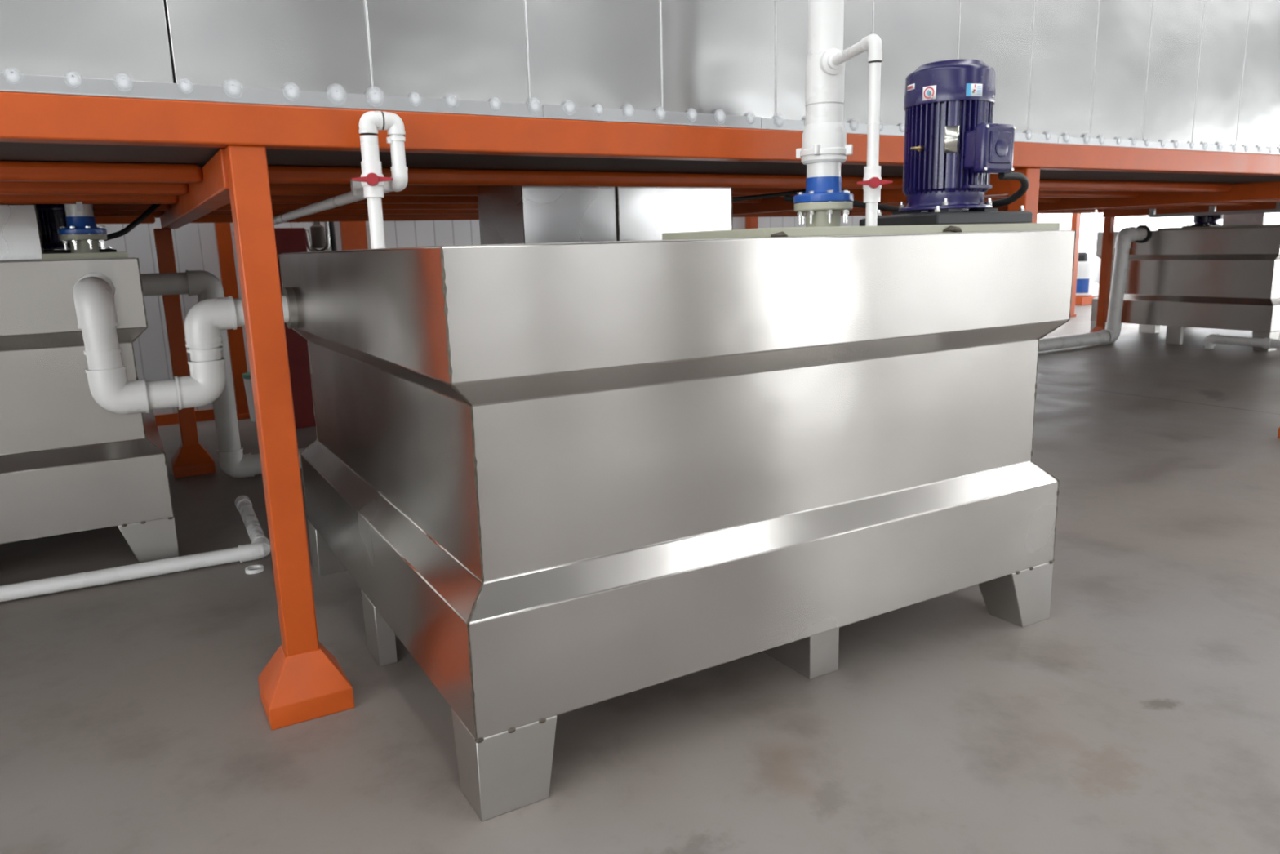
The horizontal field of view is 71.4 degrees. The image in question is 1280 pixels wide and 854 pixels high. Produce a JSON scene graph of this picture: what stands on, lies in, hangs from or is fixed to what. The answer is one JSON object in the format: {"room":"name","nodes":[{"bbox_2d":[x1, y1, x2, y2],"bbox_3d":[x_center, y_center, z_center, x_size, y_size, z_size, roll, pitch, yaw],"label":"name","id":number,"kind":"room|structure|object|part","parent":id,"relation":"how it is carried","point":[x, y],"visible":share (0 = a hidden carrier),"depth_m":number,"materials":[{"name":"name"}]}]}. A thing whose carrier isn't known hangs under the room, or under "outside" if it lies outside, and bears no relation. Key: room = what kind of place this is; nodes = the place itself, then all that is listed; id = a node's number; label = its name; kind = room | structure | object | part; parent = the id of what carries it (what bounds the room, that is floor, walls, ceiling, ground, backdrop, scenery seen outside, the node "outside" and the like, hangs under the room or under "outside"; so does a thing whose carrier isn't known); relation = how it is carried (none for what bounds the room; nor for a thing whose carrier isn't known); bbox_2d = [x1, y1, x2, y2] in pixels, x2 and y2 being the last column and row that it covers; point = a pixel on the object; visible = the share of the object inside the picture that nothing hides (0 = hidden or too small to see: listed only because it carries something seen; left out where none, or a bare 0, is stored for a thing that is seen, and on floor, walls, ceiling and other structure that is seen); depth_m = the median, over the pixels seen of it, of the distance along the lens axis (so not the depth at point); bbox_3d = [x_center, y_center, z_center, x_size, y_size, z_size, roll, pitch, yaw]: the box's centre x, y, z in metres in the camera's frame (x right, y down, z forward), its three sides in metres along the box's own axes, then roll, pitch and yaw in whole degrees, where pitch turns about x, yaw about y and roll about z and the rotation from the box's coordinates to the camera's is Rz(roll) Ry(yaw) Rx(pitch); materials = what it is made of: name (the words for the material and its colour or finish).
{"room":"factory floor","nodes":[
{"label":"factory floor","id":0,"kind":"room"},
{"bbox_2d":[53,214,865,415],"bbox_3d":[-3.739,-3.334,8.138,19.000,6.500,0.200,-8,13,-29],"label":"wall","id":1,"kind":"structure","parent":0,"point":[194,244],"depth_m":8.18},
{"bbox_2d":[154,408,236,426],"bbox_3d":[-3.592,-0.182,8.680,19.000,0.100,0.025,-8,13,-29],"label":"baseboard","id":2,"kind":"structure","parent":1,"relation":"attached to","point":[204,415],"depth_m":8.26,"materials":[{"name":"orange paint"}]},
{"bbox_2d":[0,281,1279,853],"bbox_3d":[5.402,-0.423,9.103,35.000,0.100,26.000,-8,13,-29],"label":"floor","id":3,"kind":"structure","parent":0,"point":[1141,715],"depth_m":2.93,"materials":[{"name":"concrete"}]},
{"bbox_2d":[0,251,179,563],"bbox_3d":[-3.967,-0.109,4.757,2.393,1.541,2.381,-8,13,-29],"label":"tank","id":4,"kind":"object","parent":3,"relation":"on","point":[69,463],"visible":0.88,"depth_m":4.17,"materials":[{"name":"silver metal"}]},
{"bbox_2d":[0,204,44,261],"bbox_3d":[-3.396,-0.846,3.932,1.262,0.254,0.194,-8,13,-29],"label":"duct","id":5,"kind":"object","parent":4,"relation":"on","point":[20,232],"visible":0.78,"depth_m":4.12,"materials":[{"name":"silver metal"}]},
{"bbox_3d":[-3.989,-0.836,4.610,2.361,0.003,2.348,-8,13,-29],"label":"lid","id":6,"kind":"part","parent":4,"relation":"part of","materials":[{"name":"silver metal"}]},
{"bbox_2d":[35,204,116,253],"bbox_3d":[-2.984,-1.032,4.566,0.485,0.288,0.427,-8,13,-29],"label":"motor","id":7,"kind":"object","parent":4,"relation":"on","point":[51,216],"visible":0.27,"depth_m":4.43,"materials":[{"name":"metal"}]},
{"bbox_3d":[-2.959,-1.026,4.560,0.292,0.162,0.291,-8,13,-29],"label":"motor","id":8,"kind":"part","parent":7,"relation":"part of","materials":[{"name":"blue metal"}]},
{"bbox_2d":[97,204,161,243],"bbox_3d":[-2.654,-1.076,4.643,0.076,0.235,0.405,5,13,28],"label":"cable","id":9,"kind":"object","parent":7,"relation":"attached to","point":[150,210],"visible":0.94,"depth_m":4.63,"materials":[{"name":"black rubber"}]},
{"bbox_2d":[57,204,106,253],"bbox_3d":[-2.730,-0.984,4.351,0.206,0.320,0.206,-8,13,-29],"label":"riser pipe","id":10,"kind":"object","parent":4,"relation":"on","point":[82,232],"visible":0.84,"depth_m":4.30,"materials":[{"name":"grey plastic"}]},
{"bbox_3d":[-2.777,-0.859,4.476,0.340,0.027,0.870,-8,13,-29],"label":"pump frame","id":11,"kind":"part","parent":4,"relation":"part of","materials":[{"name":"grey plastic"}]},
{"bbox_3d":[-2.479,0.567,4.492,0.244,0.240,0.204,-8,13,-29],"label":"leg","id":12,"kind":"part","parent":4,"relation":"part of","materials":[{"name":"silver metal"}]},
{"bbox_2d":[140,270,305,477],"bbox_3d":[-2.437,-0.394,6.220,1.760,1.428,0.168,-8,13,-29],"label":"pipe","id":13,"kind":"object","parent":4,"relation":"attached to","point":[232,460],"visible":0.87,"depth_m":5.97,"materials":[{"name":"grey plastic"}]},
{"bbox_2d":[0,495,271,601],"bbox_3d":[-3.864,0.789,3.967,4.080,0.089,1.080,-8,13,-29],"label":"pipe","id":14,"kind":"object","parent":3,"relation":"on","point":[260,547],"visible":0.99,"depth_m":4.27,"materials":[{"name":"white plastic"}]},
{"bbox_2d":[235,495,252,511],"bbox_3d":[-2.388,0.464,5.360,0.087,0.086,0.101,-8,13,-29],"label":"socket","id":15,"kind":"object","parent":14,"relation":"attached to","point":[239,499],"depth_m":5.33,"materials":[{"name":"white plastic"}]},
{"bbox_2d":[213,222,250,419],"bbox_3d":[-3.853,-3.254,7.838,0.185,6.470,0.140,-8,13,-29],"label":"wall column","id":16,"kind":"structure","parent":3,"relation":"on","point":[223,230],"depth_m":8.26,"materials":[{"name":"metal"}]},
{"bbox_3d":[-3.763,-0.110,8.477,0.185,0.050,0.140,-8,13,-29],"label":"foot plate","id":17,"kind":"part","parent":16,"relation":"part of","materials":[{"name":"orange paint"}]},
{"bbox_2d":[242,372,256,421],"bbox_3d":[-3.556,-0.293,8.342,0.270,0.450,0.270,-8,13,-29],"label":"bucket","id":18,"kind":"object","parent":3,"relation":"on","point":[246,376],"visible":0.27,"depth_m":8.24,"materials":[{"name":"white paint"}]},
{"bbox_3d":[-3.561,-0.488,8.302,0.270,0.050,0.270,-8,13,-29],"label":"pail lid","id":19,"kind":"part","parent":18,"relation":"part of","materials":[{"name":"green plastic"}]},
{"bbox_2d":[244,564,263,573],"bbox_3d":[-1.879,0.693,4.338,0.084,0.017,0.084,-8,13,-29],"label":"ring","id":20,"kind":"object","parent":3,"relation":"on","point":[253,569],"visible":1,"depth_m":4.33,"materials":[{"name":"white plastic"}]},
{"bbox_2d":[274,221,337,428],"bbox_3d":[-3.038,-0.997,7.936,0.712,1.963,0.408,-8,13,-29],"label":"pump","id":21,"kind":"object","parent":3,"relation":"on","point":[288,240],"visible":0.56,"depth_m":7.79,"materials":[{"name":"red paint"}]},
{"bbox_2d":[310,222,325,248],"bbox_3d":[-2.812,-1.683,7.771,0.116,0.240,0.116,-8,13,-29],"label":"pipe","id":22,"kind":"object","parent":21,"relation":"on","point":[317,232],"depth_m":7.73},
{"bbox_2d":[339,221,368,250],"bbox_3d":[-2.847,-3.399,8.408,0.290,6.470,0.140,-8,13,-29],"label":"wall column","id":23,"kind":"structure","parent":3,"relation":"on","point":[353,233],"depth_m":8.67,"materials":[{"name":"orange metal"}]},
{"bbox_2d":[0,91,1279,729],"bbox_3d":[2.381,-1.098,7.721,19.800,1.942,5.287,-8,13,-29],"label":"platform","id":24,"kind":"object","parent":3,"relation":"on","point":[246,166],"visible":0.61,"depth_m":3.21,"materials":[{"name":"orange paint"}]},
{"bbox_3d":[-3.233,-0.597,6.215,0.104,1.536,0.104,-8,13,-29],"label":"post","id":25,"kind":"part","parent":24,"relation":"part of","materials":[{"name":"orange metal"}]},
{"bbox_3d":[-3.210,0.221,6.381,0.264,0.205,0.264,-8,13,-29],"label":"post","id":26,"kind":"part","parent":24,"relation":"part of","materials":[{"name":"orange metal"}]},
{"bbox_3d":[-1.170,-0.034,2.852,0.104,1.656,0.104,-8,13,-29],"label":"post","id":27,"kind":"part","parent":24,"relation":"part of","materials":[{"name":"orange metal"}]},
{"bbox_3d":[-1.145,0.843,3.030,0.264,0.205,0.264,-8,13,-29],"label":"post","id":28,"kind":"part","parent":24,"relation":"part of","materials":[{"name":"orange metal"}]},
{"bbox_2d":[0,0,1279,155],"bbox_3d":[1.327,-2.982,6.138,16.900,2.438,4.116,-8,13,-29],"label":"tank","id":29,"kind":"object","parent":24,"relation":"on","point":[1193,75],"visible":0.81,"depth_m":3.33,"materials":[{"name":"metal"}]},
{"bbox_3d":[-1.623,-2.062,2.228,0.545,2.356,0.070,-8,13,-29],"label":"panel","id":30,"kind":"part","parent":29,"relation":"part of","materials":[{"name":"metal"}]},
{"bbox_3d":[-1.142,-2.132,2.501,0.557,2.356,0.070,-8,13,-29],"label":"panel","id":31,"kind":"part","parent":29,"relation":"part of","materials":[{"name":"metal"}]},
{"bbox_3d":[-0.665,-2.200,2.771,0.536,2.356,0.070,-8,13,-29],"label":"panel","id":32,"kind":"part","parent":29,"relation":"part of","materials":[{"name":"metal"}]},
{"bbox_3d":[-0.198,-2.268,3.036,0.536,2.356,0.070,-8,13,-29],"label":"panel","id":33,"kind":"part","parent":29,"relation":"part of","materials":[{"name":"metal"}]},
{"bbox_3d":[0.270,-2.335,3.301,0.535,2.356,0.070,-8,13,-29],"label":"panel","id":34,"kind":"part","parent":29,"relation":"part of","materials":[{"name":"metal"}]},
{"bbox_3d":[0.732,-2.401,3.563,0.523,2.356,0.070,-8,13,-29],"label":"panel","id":35,"kind":"part","parent":29,"relation":"part of","materials":[{"name":"metal"}]},
{"bbox_3d":[1.191,-2.467,3.824,0.529,2.356,0.070,-8,13,-29],"label":"panel","id":36,"kind":"part","parent":29,"relation":"part of","materials":[{"name":"metal"}]},
{"bbox_3d":[1.645,-2.533,4.081,0.511,2.356,0.070,-8,13,-29],"label":"panel","id":37,"kind":"part","parent":29,"relation":"part of","materials":[{"name":"metal"}]},
{"bbox_3d":[2.084,-2.596,4.330,0.494,2.356,0.070,-8,13,-29],"label":"panel","id":38,"kind":"part","parent":29,"relation":"part of","materials":[{"name":"metal"}]},
{"bbox_3d":[2.500,-2.656,4.566,0.459,2.356,0.070,-8,13,-29],"label":"panel","id":39,"kind":"part","parent":29,"relation":"part of","materials":[{"name":"metal"}]},
{"bbox_3d":[2.911,-2.715,4.799,0.481,2.356,0.070,-8,13,-29],"label":"panel","id":40,"kind":"part","parent":29,"relation":"part of","materials":[{"name":"metal"}]},
{"bbox_3d":[3.324,-2.775,5.034,0.465,2.356,0.070,-8,13,-29],"label":"panel","id":41,"kind":"part","parent":29,"relation":"part of","materials":[{"name":"metal"}]},
{"bbox_3d":[3.746,-2.835,5.273,0.501,2.356,0.070,-8,13,-29],"label":"panel","id":42,"kind":"part","parent":29,"relation":"part of","materials":[{"name":"metal"}]},
{"bbox_2d":[732,189,805,201],"bbox_3d":[0.808,-1.353,5.199,0.882,0.089,0.033,-8,13,-28],"label":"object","id":43,"kind":"object","parent":24,"relation":"hanging from","point":[789,193],"visible":0.71,"depth_m":5.15,"materials":[{"name":"black rubber"}]},
{"bbox_3d":[1.950,-0.483,4.621,0.104,1.656,0.104,-8,13,-29],"label":"post","id":44,"kind":"part","parent":24,"relation":"part of","materials":[{"name":"orange metal"}]},
{"bbox_3d":[6.528,-1.324,12.608,0.264,0.205,0.264,-8,13,-29],"label":"post","id":45,"kind":"part","parent":24,"relation":"part of","materials":[{"name":"orange metal"}]},
{"bbox_3d":[6.505,-2.142,12.441,0.104,1.536,0.104,-8,13,-29],"label":"post","id":46,"kind":"part","parent":24,"relation":"part of","materials":[{"name":"orange paint"}]},
{"bbox_2d":[1148,202,1279,217],"bbox_3d":[6.901,-2.417,9.834,0.040,0.107,2.560,-8,13,-29],"label":"rail","id":47,"kind":"object","parent":24,"relation":"hanging from","point":[1212,209],"visible":1,"depth_m":10.28,"materials":[{"name":"grey metal"}]},
{"bbox_3d":[4.811,-0.014,6.407,0.264,0.205,0.264,-8,13,-29],"label":"post","id":48,"kind":"part","parent":24,"relation":"part of","materials":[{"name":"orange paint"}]},
{"bbox_2d":[278,222,1075,821],"bbox_3d":[-0.025,-0.030,3.815,2.419,1.541,2.381,-8,13,-29],"label":"tank","id":49,"kind":"object","parent":3,"relation":"on","point":[564,477],"visible":0.97,"depth_m":2.68,"materials":[{"name":"silver metal"}]},
{"bbox_2d":[73,272,288,413],"bbox_3d":[-2.042,-0.412,4.014,0.831,0.577,0.727,-8,13,-29],"label":"drain pipe","id":50,"kind":"object","parent":49,"relation":"attached to","point":[94,293],"visible":0.97,"depth_m":3.68,"materials":[{"name":"white plastic"}]},
{"bbox_2d":[231,111,408,248],"bbox_3d":[-1.900,-1.103,4.592,0.185,0.410,4.481,-8,13,-29],"label":"vent pipe","id":51,"kind":"object","parent":49,"relation":"on","point":[371,186],"visible":0.99,"depth_m":2.73,"materials":[{"name":"white plastic"}]},
{"bbox_3d":[-0.810,-0.749,2.694,0.120,0.042,0.032,-5,12,-15],"label":"valve handle","id":52,"kind":"part","parent":51,"relation":"part of","materials":[{"name":"red plastic"}]},
{"bbox_3d":[-1.470,0.568,4.346,0.234,0.240,0.205,-8,13,-29],"label":"leg","id":53,"kind":"part","parent":49,"relation":"part of","materials":[{"name":"silver metal"}]},
{"bbox_3d":[-0.989,0.751,3.373,0.068,0.240,0.195,-8,13,-29],"label":"leg","id":54,"kind":"part","parent":49,"relation":"part of","materials":[{"name":"silver metal"}]},
{"bbox_2d":[475,737,484,742],"bbox_3d":[-0.421,0.824,2.342,0.023,0.014,0.009,-8,13,-29],"label":"bolt","id":55,"kind":"object","parent":49,"relation":"attached to","point":[478,740],"depth_m":2.34,"materials":[{"name":"silver metal"}]},
{"bbox_3d":[-0.377,0.910,2.506,0.234,0.240,0.205,-8,13,-29],"label":"leg","id":56,"kind":"part","parent":49,"relation":"part of","materials":[{"name":"silver metal"}]},
{"bbox_2d":[507,727,515,733],"bbox_3d":[-0.344,0.813,2.386,0.023,0.014,0.009,-8,13,-29],"label":"bolt","id":57,"kind":"object","parent":49,"relation":"attached to","point":[510,730],"depth_m":2.38,"materials":[{"name":"silver metal"}]},
{"bbox_2d":[538,717,546,723],"bbox_3d":[-0.266,0.802,2.430,0.023,0.014,0.009,-8,13,-29],"label":"bolt","id":58,"kind":"object","parent":49,"relation":"attached to","point":[541,720],"depth_m":2.43,"materials":[{"name":"silver metal"}]},
{"bbox_2d":[476,185,617,244],"bbox_3d":[-0.457,-1.040,4.304,0.480,0.320,0.564,-8,13,-29],"label":"metal box","id":59,"kind":"object","parent":49,"relation":"on","point":[508,215],"visible":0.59,"depth_m":4.09,"materials":[{"name":"silver metal"}]},
{"bbox_2d":[616,186,732,240],"bbox_3d":[0.038,-1.111,4.579,0.663,0.320,0.574,-8,13,-29],"label":"metal box","id":60,"kind":"object","parent":49,"relation":"on","point":[643,213],"visible":0.52,"depth_m":4.32,"materials":[{"name":"silver metal"}]},
{"bbox_3d":[-0.035,-0.759,3.675,2.361,0.003,2.348,-8,13,-29],"label":"lid","id":61,"kind":"part","parent":49,"relation":"part of","materials":[{"name":"silver metal"}]},
{"bbox_3d":[0.579,0.735,3.232,0.132,0.240,0.272,-8,13,-29],"label":"leg","id":62,"kind":"part","parent":49,"relation":"part of","materials":[{"name":"silver metal"}]},
{"bbox_2d":[793,0,853,226],"bbox_3d":[0.150,-2.462,3.749,0.214,3.292,2.104,-8,13,-29],"label":"riser pipe","id":63,"kind":"object","parent":49,"relation":"on","point":[824,147],"visible":0.94,"depth_m":3.14,"materials":[{"name":"grey plastic"}]},
{"bbox_2d":[819,34,892,226],"bbox_3d":[0.702,-0.960,2.957,0.108,0.634,0.409,-4,12,-10],"label":"pipe","id":64,"kind":"object","parent":49,"relation":"on","point":[833,61],"visible":0.99,"depth_m":2.81,"materials":[{"name":"white plastic"}]},
{"bbox_2d":[819,48,845,75],"bbox_3d":[0.670,-1.264,3.080,0.086,0.086,0.045,-4,12,-10],"label":"socket","id":65,"kind":"object","parent":64,"relation":"attached to","point":[828,65],"depth_m":3.07,"materials":[{"name":"white plastic"}]},
{"bbox_3d":[0.741,-0.772,2.813,0.110,0.038,0.032,-1,12,3],"label":"valve handle","id":66,"kind":"part","parent":64,"relation":"part of","materials":[{"name":"red plastic"}]},
{"bbox_3d":[0.805,-0.698,3.179,1.335,0.027,0.605,-8,13,-29],"label":"pump frame","id":67,"kind":"part","parent":49,"relation":"part of","materials":[{"name":"grey plastic"}]},
{"bbox_2d":[859,59,1032,226],"bbox_3d":[1.108,-0.988,3.133,0.485,0.542,0.427,-8,13,-29],"label":"motor","id":68,"kind":"object","parent":49,"relation":"on","point":[953,146],"visible":0.99,"depth_m":3.02,"materials":[{"name":"blue metal"}]},
{"bbox_2d":[783,172,1028,213],"bbox_3d":[0.995,-0.920,3.629,0.188,0.126,1.294,-8,13,-29],"label":"power cable","id":69,"kind":"object","parent":68,"relation":"on","point":[1022,178],"visible":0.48,"depth_m":3.21,"materials":[{"name":"black rubber"}]},
{"bbox_3d":[1.084,-0.979,3.143,0.292,0.305,0.291,-8,13,-29],"label":"motor","id":70,"kind":"part","parent":68,"relation":"part of","materials":[{"name":"blue metal"}]},
{"bbox_3d":[1.185,-0.930,2.978,0.156,0.158,0.047,-8,13,-29],"label":"box lid","id":71,"kind":"part","parent":68,"relation":"part of","materials":[{"name":"blue metal"}]},
{"bbox_3d":[1.197,-0.928,2.955,0.100,0.103,0.008,-8,13,-29],"label":"lid panel","id":72,"kind":"part","parent":68,"relation":"part of","materials":[{"name":"blue metal"}]},
{"bbox_3d":[1.475,0.644,3.556,0.244,0.240,0.204,-8,13,-29],"label":"leg","id":73,"kind":"part","parent":49,"relation":"part of","materials":[{"name":"silver metal"}]},
{"bbox_2d":[745,217,757,229],"bbox_3d":[1.348,-4.003,10.787,0.180,6.470,0.140,-8,13,-29],"label":"column","id":74,"kind":"structure","parent":3,"relation":"on","point":[750,222],"depth_m":11.05,"materials":[{"name":"orange metal"}]},
{"bbox_2d":[1070,213,1081,316],"bbox_3d":[7.886,-3.604,16.111,0.190,3.200,0.140,-8,13,-29],"label":"column","id":75,"kind":"structure","parent":3,"relation":"on","point":[1076,217],"depth_m":16.16,"materials":[{"name":"orange metal"}]},
{"bbox_2d":[1075,252,1097,305],"bbox_3d":[9.494,-3.218,19.258,0.660,1.100,0.660,-8,13,-29],"label":"drum","id":76,"kind":"object","parent":3,"relation":"on","point":[1086,269],"visible":0.59,"depth_m":19.00,"materials":[{"name":"white paint"}]},
{"bbox_2d":[1089,224,1279,351],"bbox_3d":[8.198,-2.026,12.473,2.393,1.541,2.381,-8,13,-29],"label":"tank","id":77,"kind":"object","parent":3,"relation":"on","point":[1227,277],"visible":0.84,"depth_m":11.61,"materials":[{"name":"silver metal"}]},
{"bbox_3d":[6.741,-1.427,12.997,0.234,0.240,0.205,-8,13,-29],"label":"leg","id":78,"kind":"part","parent":77,"relation":"part of","materials":[{"name":"silver metal"}]},
{"bbox_2d":[1038,224,1151,351],"bbox_3d":[3.156,-1.449,10.217,8.670,1.595,0.262,-8,13,-29],"label":"pipe","id":79,"kind":"object","parent":77,"relation":"attached to","point":[1141,233],"visible":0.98,"depth_m":12.03,"materials":[{"name":"white plastic"}]},
{"bbox_3d":[7.708,-1.549,13.463,0.130,0.240,0.250,-8,13,-29],"label":"leg","id":80,"kind":"part","parent":77,"relation":"part of","materials":[{"name":"silver metal"}]},
{"bbox_3d":[7.223,-1.243,12.025,0.068,0.240,0.195,-8,13,-29],"label":"leg","id":81,"kind":"part","parent":77,"relation":"part of","materials":[{"name":"silver metal"}]},
{"bbox_3d":[8.177,-2.753,12.326,2.361,0.003,2.348,-8,13,-29],"label":"lid","id":82,"kind":"part","parent":77,"relation":"part of","materials":[{"name":"silver metal"}]},
{"bbox_2d":[1181,214,1222,226],"bbox_3d":[7.750,-2.879,12.138,0.485,0.288,0.427,-8,13,-29],"label":"motor","id":83,"kind":"object","parent":77,"relation":"on","point":[1199,220],"visible":0.52,"depth_m":12.04,"materials":[{"name":"metal"}]},
{"bbox_3d":[7.725,-2.874,12.147,0.292,0.162,0.291,-8,13,-29],"label":"motor","id":84,"kind":"part","parent":83,"relation":"part of","materials":[{"name":"black metal"}]},
{"bbox_3d":[7.826,-2.834,11.979,0.156,0.084,0.047,-8,13,-29],"label":"box lid","id":85,"kind":"part","parent":83,"relation":"part of","materials":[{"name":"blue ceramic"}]},
{"bbox_3d":[7.943,-2.640,11.730,1.290,0.027,1.500,-8,13,-29],"label":"pump frame","id":86,"kind":"part","parent":77,"relation":"part of","materials":[{"name":"grey plastic"}]},
{"bbox_2d":[1222,212,1279,226],"bbox_3d":[7.992,-2.734,11.457,0.857,0.316,0.484,-8,13,-29],"label":"duct","id":87,"kind":"object","parent":77,"relation":"on","point":[1256,219],"visible":0.33,"depth_m":11.21,"materials":[{"name":"silver metal"}]},
{"bbox_3d":[7.834,-1.084,11.157,0.234,0.240,0.205,-8,13,-29],"label":"leg","id":88,"kind":"part","parent":77,"relation":"part of","materials":[{"name":"silver metal"}]},
{"bbox_2d":[1203,333,1279,348],"bbox_3d":[7.765,-0.976,10.760,0.132,0.190,1.806,-8,13,-29],"label":"pipe","id":89,"kind":"object","parent":3,"relation":"on","point":[1211,340],"visible":1,"depth_m":11.12,"materials":[{"name":"white plastic"}]},
{"bbox_2d":[1087,255,1101,282],"bbox_3d":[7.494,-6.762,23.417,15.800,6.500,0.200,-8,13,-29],"label":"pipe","id":90,"kind":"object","parent":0,"point":[1095,260],"depth_m":27.61,"materials":[{"name":"white plastic"}]},
{"bbox_2d":[1036,209,1103,256],"bbox_3d":[7.497,-6.228,23.548,15.800,3.800,0.050,-8,13,-29],"label":"window","id":91,"kind":"structure","parent":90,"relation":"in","point":[1091,224],"depth_m":27.21,"materials":[{"name":"white glass"}]},
{"bbox_3d":[20.500,-5.842,17.060,0.200,6.500,26.000,-8,13,-29],"label":"wall","id":92,"kind":"structure","parent":0,"visible":0},
{"bbox_2d":[1102,215,1222,231],"bbox_3d":[20.512,-4.664,17.287,0.050,2.300,26.000,-8,13,-29],"label":"window","id":93,"kind":"structure","parent":92,"relation":"in","point":[1153,224],"depth_m":26.30,"materials":[{"name":"white"}]}
]}

